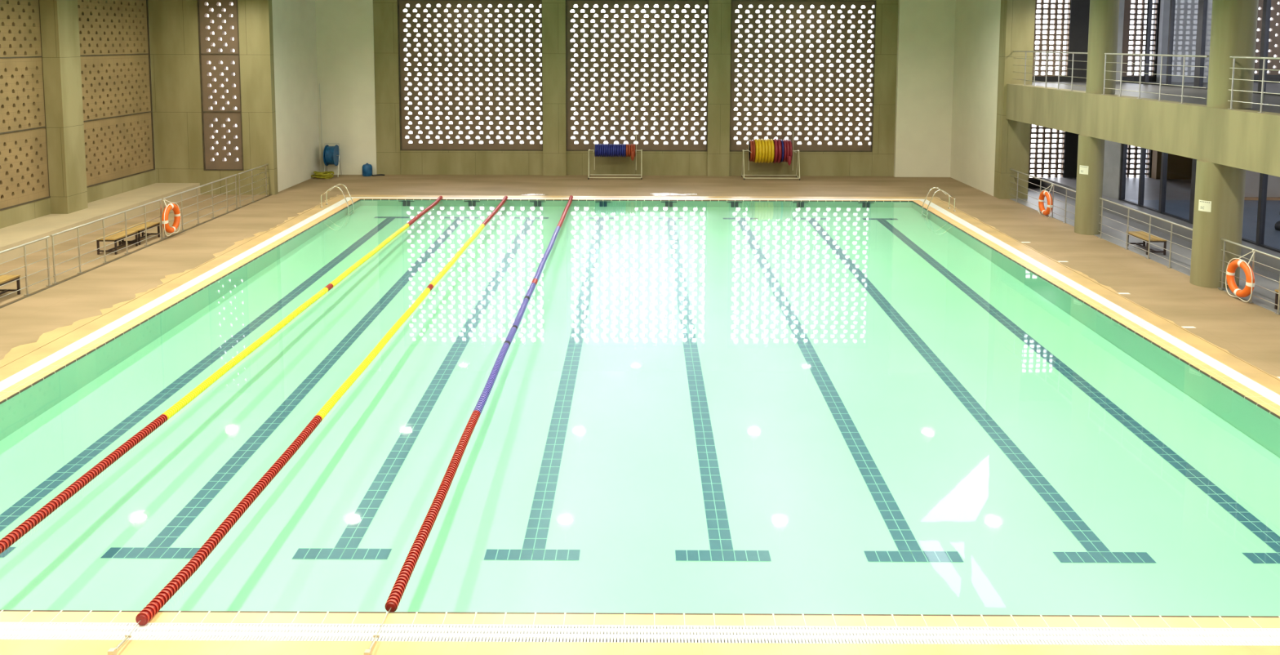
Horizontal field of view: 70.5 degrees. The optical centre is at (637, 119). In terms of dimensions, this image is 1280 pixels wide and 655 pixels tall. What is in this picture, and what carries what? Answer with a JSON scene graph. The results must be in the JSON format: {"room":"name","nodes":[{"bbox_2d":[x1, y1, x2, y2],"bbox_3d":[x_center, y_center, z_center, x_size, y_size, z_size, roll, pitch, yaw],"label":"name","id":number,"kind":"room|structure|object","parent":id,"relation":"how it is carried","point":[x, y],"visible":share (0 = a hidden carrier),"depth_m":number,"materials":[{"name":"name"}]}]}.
{"room":"indoor swimming pool","nodes":[
{"label":"indoor swimming pool","id":0,"kind":"room"},
{"bbox_2d":[39,0,88,213],"bbox_3d":[-18.473,-1.168,29.150,0.550,8.700,1.050,0,5,0],"label":"wall","id":1,"kind":"structure","parent":0,"point":[60,28],"depth_m":28.89,"materials":[{"name":"concrete"}]},
{"bbox_2d":[0,169,156,228],"bbox_3d":[-19.057,3.930,16.471,0.500,0.730,37.800,0,5,0],"label":"wall","id":2,"kind":"structure","parent":0,"point":[22,213],"depth_m":31.15,"materials":[{"name":"concrete"}]},
{"bbox_2d":[0,0,50,210],"bbox_3d":[-18.949,-0.620,24.959,0.400,6.870,7.500,0,5,0],"label":"screen","id":3,"kind":"object","parent":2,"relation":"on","point":[24,158],"visible":1,"depth_m":27.65,"materials":[{"name":"brown wood"}]},
{"bbox_2d":[77,0,155,187],"bbox_3d":[-18.922,-1.258,32.316,0.400,6.870,5.170,0,5,0],"label":"screen","id":4,"kind":"object","parent":2,"relation":"on","point":[114,34],"visible":0.83,"depth_m":32.66,"materials":[{"name":"brown wood"}]},
{"bbox_2d":[0,182,200,263],"bbox_3d":[-18.307,4.511,16.920,2.400,0.900,38.600,0,5,0],"label":"floor","id":5,"kind":"structure","parent":0,"point":[22,233],"depth_m":28.66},
{"bbox_2d":[147,0,155,169],"bbox_3d":[-18.978,-1.485,34.931,0.500,6.870,0.080,0,5,0],"label":"wall","id":6,"kind":"structure","parent":0,"point":[148,0],"depth_m":34.92,"materials":[{"name":"concrete"}]},
{"bbox_2d":[148,0,278,195],"bbox_3d":[-16.677,-1.531,35.125,5.100,9.000,0.330,0,5,0],"label":"wall","id":7,"kind":"structure","parent":0,"point":[173,24],"depth_m":35.03,"materials":[{"name":"concrete"}]},
{"bbox_2d":[196,0,243,170],"bbox_3d":[-16.082,-1.477,35.097,1.550,6.900,0.300,0,5,0],"label":"screen","id":8,"kind":"object","parent":7,"relation":"on","point":[209,116],"visible":1,"depth_m":35.03,"materials":[{"name":"brown wood"}]},
{"bbox_2d":[271,0,319,191],"bbox_3d":[-14.426,-1.795,37.980,0.380,8.955,5.420,0,5,0],"label":"wall","id":9,"kind":"structure","parent":0,"point":[294,21],"depth_m":37.73,"materials":[{"name":"paint"}]},
{"bbox_2d":[315,0,377,174],"bbox_3d":[-12.957,-2.007,40.475,2.540,8.955,0.400,0,5,0],"label":"wall","id":10,"kind":"structure","parent":0,"point":[344,28],"depth_m":40.31,"materials":[{"name":"paint"}]},
{"bbox_2d":[373,0,400,174],"bbox_3d":[-11.158,-1.787,40.563,1.060,9.400,0.450,0,5,0],"label":"wall","id":11,"kind":"structure","parent":0,"point":[384,11],"depth_m":40.37,"materials":[{"name":"paint"}]},
{"bbox_2d":[542,0,566,175],"bbox_3d":[-3.694,-1.398,40.539,1.030,7.870,0.610,0,5,0],"label":"pillar","id":12,"kind":"structure","parent":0,"point":[553,11],"depth_m":40.22,"materials":[{"name":"paint"}]},
{"bbox_2d":[400,150,872,176],"bbox_3d":[-0.054,2.169,40.840,21.170,1.530,0.300,0,5,0],"label":"wall","id":13,"kind":"structure","parent":0,"point":[412,162],"depth_m":40.67,"materials":[{"name":"concrete"}]},
{"bbox_2d":[397,0,542,151],"bbox_3d":[-7.397,-1.972,40.503,6.460,6.740,0.250,0,5,0],"label":"screen","id":14,"kind":"object","parent":13,"relation":"on","point":[415,145],"visible":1,"depth_m":40.45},
{"bbox_2d":[565,0,708,151],"bbox_3d":[0.015,-1.950,40.478,6.383,6.740,0.250,0,5,0],"label":"screen","id":15,"kind":"object","parent":13,"relation":"on","point":[691,146],"visible":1,"depth_m":40.43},
{"bbox_2d":[729,0,875,151],"bbox_3d":[7.362,-1.927,40.453,6.459,6.740,0.250,0,5,0],"label":"screen","id":16,"kind":"object","parent":13,"relation":"on","point":[734,147],"visible":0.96,"depth_m":40.40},
{"bbox_2d":[0,174,1279,380],"bbox_3d":[-0.223,4.557,19.517,33.750,0.457,43.900,0,5,0],"label":"floor","id":17,"kind":"structure","parent":0,"point":[1249,331],"depth_m":26.91,"materials":[{"name":"tile"}]},
{"bbox_2d":[0,275,20,294],"bbox_3d":[-14.892,3.959,20.834,0.540,0.450,1.320,0,5,0],"label":"wooden bench","id":18,"kind":"object","parent":17,"relation":"on","point":[4,279],"visible":0.94,"depth_m":21.34,"materials":[{"name":"brown wood"}]},
{"bbox_2d":[0,235,52,297],"bbox_3d":[-14.424,3.653,19.892,0.100,1.226,4.700,0,5,0],"label":"steel railing","id":19,"kind":"object","parent":17,"relation":"on","point":[24,245],"visible":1,"depth_m":21.40,"materials":[{"name":"silver metal"}]},
{"bbox_2d":[49,198,164,284],"bbox_3d":[-14.406,3.220,24.889,0.100,1.226,5.130,0,5,0],"label":"steel railing","id":20,"kind":"object","parent":17,"relation":"on","point":[158,200],"visible":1,"depth_m":24.49,"materials":[{"name":"silver metal"}]},
{"bbox_2d":[95,230,137,254],"bbox_3d":[-14.893,3.514,25.975,0.540,0.450,1.160,0,5,0],"label":"wooden bench","id":21,"kind":"object","parent":17,"relation":"on","point":[118,236],"visible":0.87,"depth_m":25.74,"materials":[{"name":"brown wood"}]},
{"bbox_2d":[0,194,272,308],"bbox_3d":[-14.319,4.458,17.653,0.050,0.010,36.100,0,5,0],"label":"trim","id":22,"kind":"structure","parent":17,"relation":"on","point":[271,194],"depth_m":24.95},
{"bbox_2d":[120,222,159,244],"bbox_3d":[-14.889,3.409,27.180,0.540,0.450,1.180,0,5,0],"label":"wooden bench","id":23,"kind":"object","parent":17,"relation":"on","point":[140,228],"visible":0.8,"depth_m":27.19,"materials":[{"name":"brown wood"}]},
{"bbox_2d":[0,195,337,367],"bbox_3d":[-11.945,4.116,21.705,0.511,0.001,27.450,0,5,0],"label":"trim","id":24,"kind":"structure","parent":17,"relation":"on","point":[17,352],"depth_m":19.02,"materials":[{"name":"yellow tile"}]},
{"bbox_2d":[161,173,238,238],"bbox_3d":[-14.387,2.773,30.039,0.100,1.226,5.030,0,5,0],"label":"steel railing","id":25,"kind":"object","parent":17,"relation":"on","point":[235,175],"visible":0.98,"depth_m":29.90,"materials":[{"name":"silver metal"}]},
{"bbox_2d":[161,198,180,235],"bbox_3d":[-14.268,2.941,27.733,0.260,1.142,0.948,1,5,6],"label":"life ring","id":26,"kind":"object","parent":25,"relation":"hanging from","point":[175,209],"visible":1,"depth_m":27.62,"materials":[{"name":"orange plastic"}]},
{"bbox_2d":[237,164,268,206],"bbox_3d":[-14.373,2.431,33.980,0.100,1.226,2.580,0,5,0],"label":"steel railing","id":27,"kind":"object","parent":17,"relation":"on","point":[265,165],"visible":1,"depth_m":33.83,"materials":[{"name":"silver metal"}]},
{"bbox_2d":[319,83,323,172],"bbox_3d":[-14.093,0.429,40.414,0.040,4.106,0.144,-3,6,-35],"label":"pole","id":28,"kind":"object","parent":17,"relation":"on","point":[319,83],"visible":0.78,"depth_m":40.40,"materials":[{"name":"metal"}]},
{"bbox_2d":[311,171,334,178],"bbox_3d":[-13.758,2.414,39.648,1.001,0.335,0.613,0,5,0],"label":"coil","id":29,"kind":"object","parent":17,"relation":"on","point":[326,175],"visible":1,"depth_m":39.46,"materials":[{"name":"yellow plastic"}]},
{"bbox_2d":[323,142,342,177],"bbox_3d":[-13.530,1.775,40.203,0.644,1.469,0.940,0,5,0],"label":"hose reel","id":30,"kind":"object","parent":17,"relation":"on","point":[331,153],"visible":1,"depth_m":39.95,"materials":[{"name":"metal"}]},
{"bbox_2d":[362,163,372,176],"bbox_3d":[-12.020,2.220,40.337,0.440,0.560,0.440,0,5,0],"label":"drum","id":31,"kind":"object","parent":17,"relation":"on","point":[366,168],"visible":1,"depth_m":40.17,"materials":[{"name":"blue plastic"}]},
{"bbox_2d":[587,130,642,179],"bbox_3d":[-0.965,1.534,39.835,2.370,2.095,1.720,0,5,0],"label":"reel","id":32,"kind":"object","parent":17,"relation":"on","point":[600,150],"visible":1,"depth_m":39.59,"materials":[{"name":"paint"}]},
{"bbox_2d":[0,198,1279,629],"bbox_3d":[-0.090,4.744,22.143,21.660,1.231,25.500,0,5,0],"label":"swimming pool","id":33,"kind":"object","parent":17,"relation":"in","point":[695,411],"visible":1,"depth_m":15.19,"materials":[{"name":"green liquid"}]},
{"bbox_2d":[0,198,352,391],"bbox_3d":[-11.078,4.143,22.081,0.320,0.080,25.400,0,5,0],"label":"overflow grating","id":34,"kind":"object","parent":33,"relation":"attached to","point":[48,360],"visible":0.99,"depth_m":20.30,"materials":[{"name":"white plastic"}]},
{"bbox_2d":[320,183,354,216],"bbox_3d":[-10.930,2.916,32.990,1.045,1.101,0.638,0,5,0],"label":"pool ladder","id":35,"kind":"object","parent":33,"relation":"attached to","point":[336,186],"visible":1,"depth_m":32.99,"materials":[{"name":"metal"}]},
{"bbox_2d":[345,196,924,199],"bbox_3d":[-0.042,3.069,34.807,22.300,0.080,0.223,0,5,0],"label":"overflow grating","id":36,"kind":"object","parent":33,"relation":"attached to","point":[347,197],"visible":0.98,"depth_m":34.80,"materials":[{"name":"white plastic"}]},
{"bbox_2d":[0,622,1279,644],"bbox_3d":[-0.135,5.285,9.252,22.300,0.080,0.281,0,5,0],"label":"overflow grating","id":37,"kind":"object","parent":33,"relation":"attached to","point":[8,630],"visible":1,"depth_m":9.25,"materials":[{"name":"white plastic"}]},
{"bbox_2d":[921,186,955,219],"bbox_3d":[10.834,3.012,32.568,1.045,1.101,0.638,0,5,0],"label":"pool ladder","id":38,"kind":"object","parent":33,"relation":"attached to","point":[940,189],"visible":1,"depth_m":32.52,"materials":[{"name":"metal"}]},
{"bbox_2d":[920,200,1279,405],"bbox_3d":[10.902,4.209,22.006,0.320,0.080,25.400,0,5,0],"label":"overflow grating","id":39,"kind":"object","parent":33,"relation":"attached to","point":[1251,384],"visible":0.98,"depth_m":19.78,"materials":[{"name":"white plastic"}]},
{"label":"pool water","id":40,"kind":"object","parent":33,"relation":"in","visible":0},
{"bbox_2d":[0,195,442,553],"bbox_3d":[-7.549,4.103,21.854,0.148,0.182,25.961,0,5,0],"label":"lane rope","id":41,"kind":"object","parent":40,"relation":"on","point":[18,532],"visible":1,"depth_m":14.52,"materials":[{"name":"red plastic"}]},
{"bbox_2d":[115,195,507,649],"bbox_3d":[-5.069,4.099,21.860,0.148,0.202,26.031,0,5,0],"label":"lane rope","id":42,"kind":"object","parent":40,"relation":"on","point":[145,615],"visible":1,"depth_m":12.58,"materials":[{"name":"red plastic"}]},
{"bbox_2d":[368,195,573,648],"bbox_3d":[-2.579,4.108,21.912,0.148,0.189,26.111,0,5,0],"label":"lane rope","id":43,"kind":"object","parent":40,"relation":"on","point":[397,590],"visible":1,"depth_m":12.91,"materials":[{"name":"red plastic"}]},
{"bbox_2d":[0,195,1279,654],"bbox_3d":[-0.090,4.379,21.685,23.200,0.438,27.450,0,5,0],"label":"trim","id":44,"kind":"structure","parent":17,"relation":"attached to","point":[7,646],"depth_m":9.06,"materials":[{"name":"yellow tile"}]},
{"bbox_2d":[107,646,116,654],"bbox_3d":[-5.131,5.213,8.876,0.054,0.087,0.098,0,5,0],"label":"post","id":45,"kind":"object","parent":44,"relation":"on","point":[112,651],"visible":1,"depth_m":8.84,"materials":[{"name":"metal"}]},
{"bbox_2d":[364,647,371,654],"bbox_3d":[-2.631,5.220,8.868,0.054,0.087,0.098,0,5,0],"label":"post","id":46,"kind":"object","parent":44,"relation":"on","point":[367,651],"visible":1,"depth_m":8.83,"materials":[{"name":"metal"}]},
{"bbox_2d":[741,131,799,180],"bbox_3d":[5.870,1.554,39.812,2.480,2.095,1.720,0,5,0],"label":"reel","id":47,"kind":"object","parent":17,"relation":"on","point":[762,150],"visible":1,"depth_m":39.41,"materials":[{"name":"paint"}]},
{"bbox_2d":[1009,168,1075,222],"bbox_3d":[14.300,2.717,31.817,0.100,1.186,5.930,0,5,0],"label":"steel railing","id":48,"kind":"object","parent":17,"relation":"on","point":[1017,171],"visible":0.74,"depth_m":31.60,"materials":[{"name":"silver metal"}]},
{"bbox_2d":[1038,183,1053,217],"bbox_3d":[14.190,2.765,31.425,0.221,1.214,0.915,0,5,0],"label":"life ring","id":49,"kind":"object","parent":48,"relation":"hanging from","point":[1041,200],"visible":1,"depth_m":31.31,"materials":[{"name":"orange plastic"}]},
{"bbox_2d":[1074,0,1119,235],"bbox_3d":[14.399,-0.879,28.328,1.000,8.955,0.720,0,5,0],"label":"concrete column","id":50,"kind":"structure","parent":17,"relation":"on","point":[1104,15],"depth_m":28.14,"materials":[{"name":"concrete"}]},
{"bbox_2d":[1079,164,1088,174],"bbox_3d":[13.964,1.570,28.340,0.031,0.270,0.284,-3,6,-35],"label":"paper notice","id":51,"kind":"object","parent":50,"relation":"attached to","point":[1082,169],"visible":1,"depth_m":28.32,"materials":[{"name":"white paper"}]},
{"bbox_2d":[934,196,1279,380],"bbox_3d":[11.588,4.187,21.625,0.154,0.001,27.450,0,5,0],"label":"trim","id":52,"kind":"structure","parent":17,"relation":"on","point":[947,202],"depth_m":22.27,"materials":[{"name":"yellow tile"}]},
{"bbox_2d":[1098,197,1192,269],"bbox_3d":[14.277,3.233,25.523,0.100,1.246,5.000,0,5,0],"label":"steel railing","id":53,"kind":"object","parent":17,"relation":"on","point":[1101,198],"visible":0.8,"depth_m":25.27,"materials":[{"name":"silver metal"}]},
{"bbox_2d":[1125,231,1166,254],"bbox_3d":[14.728,3.572,26.233,0.540,0.450,1.160,0,5,0],"label":"wooden bench","id":54,"kind":"object","parent":17,"relation":"on","point":[1142,235],"visible":0.77,"depth_m":25.98,"materials":[{"name":"brown wood"}]},
{"bbox_2d":[1182,326,1195,328],"bbox_3d":[11.692,4.397,19.209,0.260,0.004,0.100,0,5,0],"label":"deck plate","id":55,"kind":"object","parent":17,"relation":"on","point":[1182,326],"visible":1,"depth_m":19.19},
{"bbox_2d":[1189,0,1258,288],"bbox_3d":[14.451,-0.352,22.250,1.150,8.955,0.720,0,5,0],"label":"concrete column","id":56,"kind":"structure","parent":17,"relation":"on","point":[1233,28],"depth_m":22.09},
{"bbox_2d":[1198,200,1211,212],"bbox_3d":[13.942,2.117,22.264,0.031,0.270,0.284,-3,6,-35],"label":"paper notice","id":57,"kind":"object","parent":56,"relation":"attached to","point":[1203,206],"visible":1,"depth_m":22.25,"materials":[{"name":"white paper"}]},
{"bbox_2d":[1217,238,1279,315],"bbox_3d":[14.257,3.693,20.102,0.100,1.266,4.120,0,5,0],"label":"steel railing","id":58,"kind":"object","parent":17,"relation":"on","point":[1223,239],"visible":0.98,"depth_m":20.97,"materials":[{"name":"silver metal"}]},
{"bbox_2d":[1225,248,1255,302],"bbox_3d":[14.152,3.584,21.218,0.221,1.243,0.934,0,5,0],"label":"life ring","id":59,"kind":"object","parent":58,"relation":"hanging from","point":[1231,268],"visible":1,"depth_m":21.13,"materials":[{"name":"orange plastic"}]},
{"bbox_2d":[1274,288,1278,309],"bbox_3d":[14.705,4.121,19.907,0.540,0.450,1.260,0,5,0],"label":"wooden bench","id":60,"kind":"object","parent":17,"relation":"on","point":[1276,290],"visible":0.59,"depth_m":20.47,"materials":[{"name":"brown wood"}]},
{"bbox_2d":[706,0,731,176],"bbox_3d":[3.641,-1.376,40.514,0.980,7.870,0.610,0,5,0],"label":"pillar","id":61,"kind":"structure","parent":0,"point":[719,11],"depth_m":40.20,"materials":[{"name":"paint"}]},
{"bbox_2d":[871,0,898,176],"bbox_3d":[11.027,-1.720,40.488,0.970,9.400,0.450,0,5,0],"label":"wall","id":62,"kind":"structure","parent":0,"point":[886,11],"depth_m":40.29,"materials":[{"name":"concrete"}]},
{"bbox_2d":[893,0,955,177],"bbox_3d":[12.742,-1.923,40.313,2.460,8.955,0.550,0,5,0],"label":"wall","id":63,"kind":"structure","parent":0,"point":[926,36],"depth_m":40.08,"materials":[{"name":"paint"}]},
{"bbox_2d":[950,0,1000,195],"bbox_3d":[14.123,-1.703,37.818,0.320,8.955,5.550,0,5,0],"label":"wall","id":64,"kind":"structure","parent":0,"point":[977,22],"depth_m":37.41,"materials":[{"name":"paint"}]},
{"bbox_2d":[993,0,1035,199],"bbox_3d":[14.487,-1.436,34.753,1.070,8.955,0.600,0,5,0],"label":"concrete column","id":65,"kind":"structure","parent":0,"point":[1017,17],"depth_m":34.60,"materials":[{"name":"concrete"}]},
{"bbox_2d":[1115,0,1124,82],"bbox_3d":[19.421,-3.801,36.688,0.370,4.550,0.300,0,5,0],"label":"wall","id":66,"kind":"structure","parent":0,"point":[1122,2],"depth_m":36.58,"materials":[{"name":"grey paint"}]},
{"bbox_2d":[1005,84,1279,177],"bbox_3d":[14.252,0.894,16.186,0.500,1.330,38.000,0,5,0],"label":"beam","id":67,"kind":"structure","parent":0,"point":[1247,140],"depth_m":24.30,"materials":[{"name":"concrete"}]},
{"bbox_2d":[1013,50,1087,90],"bbox_3d":[14.262,-1.731,31.431,0.100,1.266,5.930,0,5,0],"label":"steel railing","id":68,"kind":"object","parent":67,"relation":"on","point":[1025,51],"visible":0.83,"depth_m":31.37,"materials":[{"name":"silver metal"}]},
{"bbox_2d":[1101,53,1208,103],"bbox_3d":[14.239,-1.186,25.150,0.100,1.266,5.020,0,5,0],"label":"steel railing","id":69,"kind":"object","parent":67,"relation":"on","point":[1105,54],"visible":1,"depth_m":24.87,"materials":[{"name":"silver metal"}]},
{"bbox_2d":[1227,56,1279,112],"bbox_3d":[14.219,-0.716,19.720,0.100,1.266,4.120,0,5,0],"label":"steel railing","id":70,"kind":"object","parent":67,"relation":"on","point":[1263,81],"visible":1,"depth_m":20.82,"materials":[{"name":"silver metal"}]},
{"bbox_2d":[1027,0,1279,187],"bbox_3d":[21.230,-1.605,37.173,11.900,9.000,0.300,0,5,0],"label":"wall","id":71,"kind":"structure","parent":0,"point":[1079,9],"depth_m":37.00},
{"bbox_2d":[1028,124,1065,178],"bbox_3d":[16.437,0.716,37.342,2.325,3.480,0.100,0,5,0],"label":"screen","id":72,"kind":"object","parent":71,"relation":"on","point":[1037,138],"visible":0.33,"depth_m":37.36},
{"bbox_2d":[1032,0,1071,76],"bbox_3d":[16.446,-3.414,36.983,2.320,3.290,0.100,0,5,0],"label":"screen","id":73,"kind":"object","parent":71,"relation":"on","point":[1042,3],"visible":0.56,"depth_m":36.94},
{"bbox_2d":[1122,0,1157,76],"bbox_3d":[20.436,-3.401,36.970,1.400,3.290,0.100,0,5,0],"label":"screen","id":74,"kind":"object","parent":71,"relation":"on","point":[1127,14],"visible":0.68,"depth_m":36.92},
{"bbox_2d":[1253,0,1279,75],"bbox_3d":[25.386,-3.431,36.949,3.600,3.200,0.100,0,5,0],"label":"screen","id":75,"kind":"object","parent":71,"relation":"on","point":[1275,29],"visible":0.29,"depth_m":36.91,"materials":[{"name":"brown wood"}]},
{"bbox_2d":[1031,81,1279,113],"bbox_3d":[22.707,0.381,17.215,16.400,0.400,40.200,0,5,0],"label":"floor","id":76,"kind":"structure","parent":0,"point":[1271,87],"depth_m":29.65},
{"bbox_2d":[1121,0,1279,95],"bbox_3d":[19.621,-2.231,18.881,0.140,4.500,35.950,0,5,0],"label":"wall","id":77,"kind":"structure","parent":76,"relation":"on","point":[1202,4],"depth_m":31.59,"materials":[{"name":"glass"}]},
{"bbox_2d":[1036,175,1279,275],"bbox_3d":[23.771,4.544,17.772,14.250,0.915,40.600,0,5,0],"label":"floor","id":78,"kind":"structure","parent":0,"point":[1176,189],"depth_m":30.42,"materials":[{"name":"grey tile"}]},
{"bbox_2d":[1102,139,1279,253],"bbox_3d":[17.101,2.340,17.304,0.200,3.550,32.000,0,5,0],"label":"wall","id":79,"kind":"structure","parent":78,"relation":"on","point":[1263,177],"depth_m":30.69,"materials":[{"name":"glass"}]},
{"bbox_2d":[1274,221,1279,231],"bbox_3d":[19.131,2.658,26.434,0.340,1.450,0.950,0,5,0],"label":"exercise machine","id":80,"kind":"object","parent":78,"relation":"on","point":[1277,226],"visible":0.9,"depth_m":26.85,"materials":[{"name":"black plastic"}]},
{"bbox_2d":[1151,150,1192,179],"bbox_3d":[22.823,0.649,36.986,3.300,3.550,0.350,0,5,0],"label":"wall","id":81,"kind":"structure","parent":0,"point":[1179,167],"depth_m":36.93,"materials":[{"name":"brown wood"}]},
{"bbox_2d":[1155,0,1212,82],"bbox_3d":[22.336,-3.790,36.653,2.300,4.550,0.250,0,5,0],"label":"wall","id":82,"kind":"structure","parent":0,"point":[1186,11],"depth_m":36.58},
{"bbox_2d":[1244,169,1279,197],"bbox_3d":[25.431,1.074,32.170,11.050,3.550,0.400,0,5,0],"label":"wall","id":83,"kind":"structure","parent":0,"point":[1252,178],"depth_m":32.24,"materials":[{"name":"white paint"}]},
{"bbox_2d":[1244,196,1279,199],"bbox_3d":[25.425,2.814,32.181,11.050,0.080,0.180,0,5,0],"label":"baseboard","id":84,"kind":"structure","parent":83,"relation":"attached to","point":[1245,197],"depth_m":32.10,"materials":[{"name":"orange wood"}]},
{"bbox_3d":[20.419,2.666,37.546,1.400,0.420,0.300,0,5,0],"label":"wall","id":85,"kind":"structure","parent":0,"visible":0},
{"bbox_2d":[1126,144,1150,177],"bbox_3d":[20.424,0.728,37.328,1.400,3.480,0.100,0,5,0],"label":"screen","id":86,"kind":"object","parent":85,"relation":"on","point":[1135,153],"visible":0.26,"depth_m":37.38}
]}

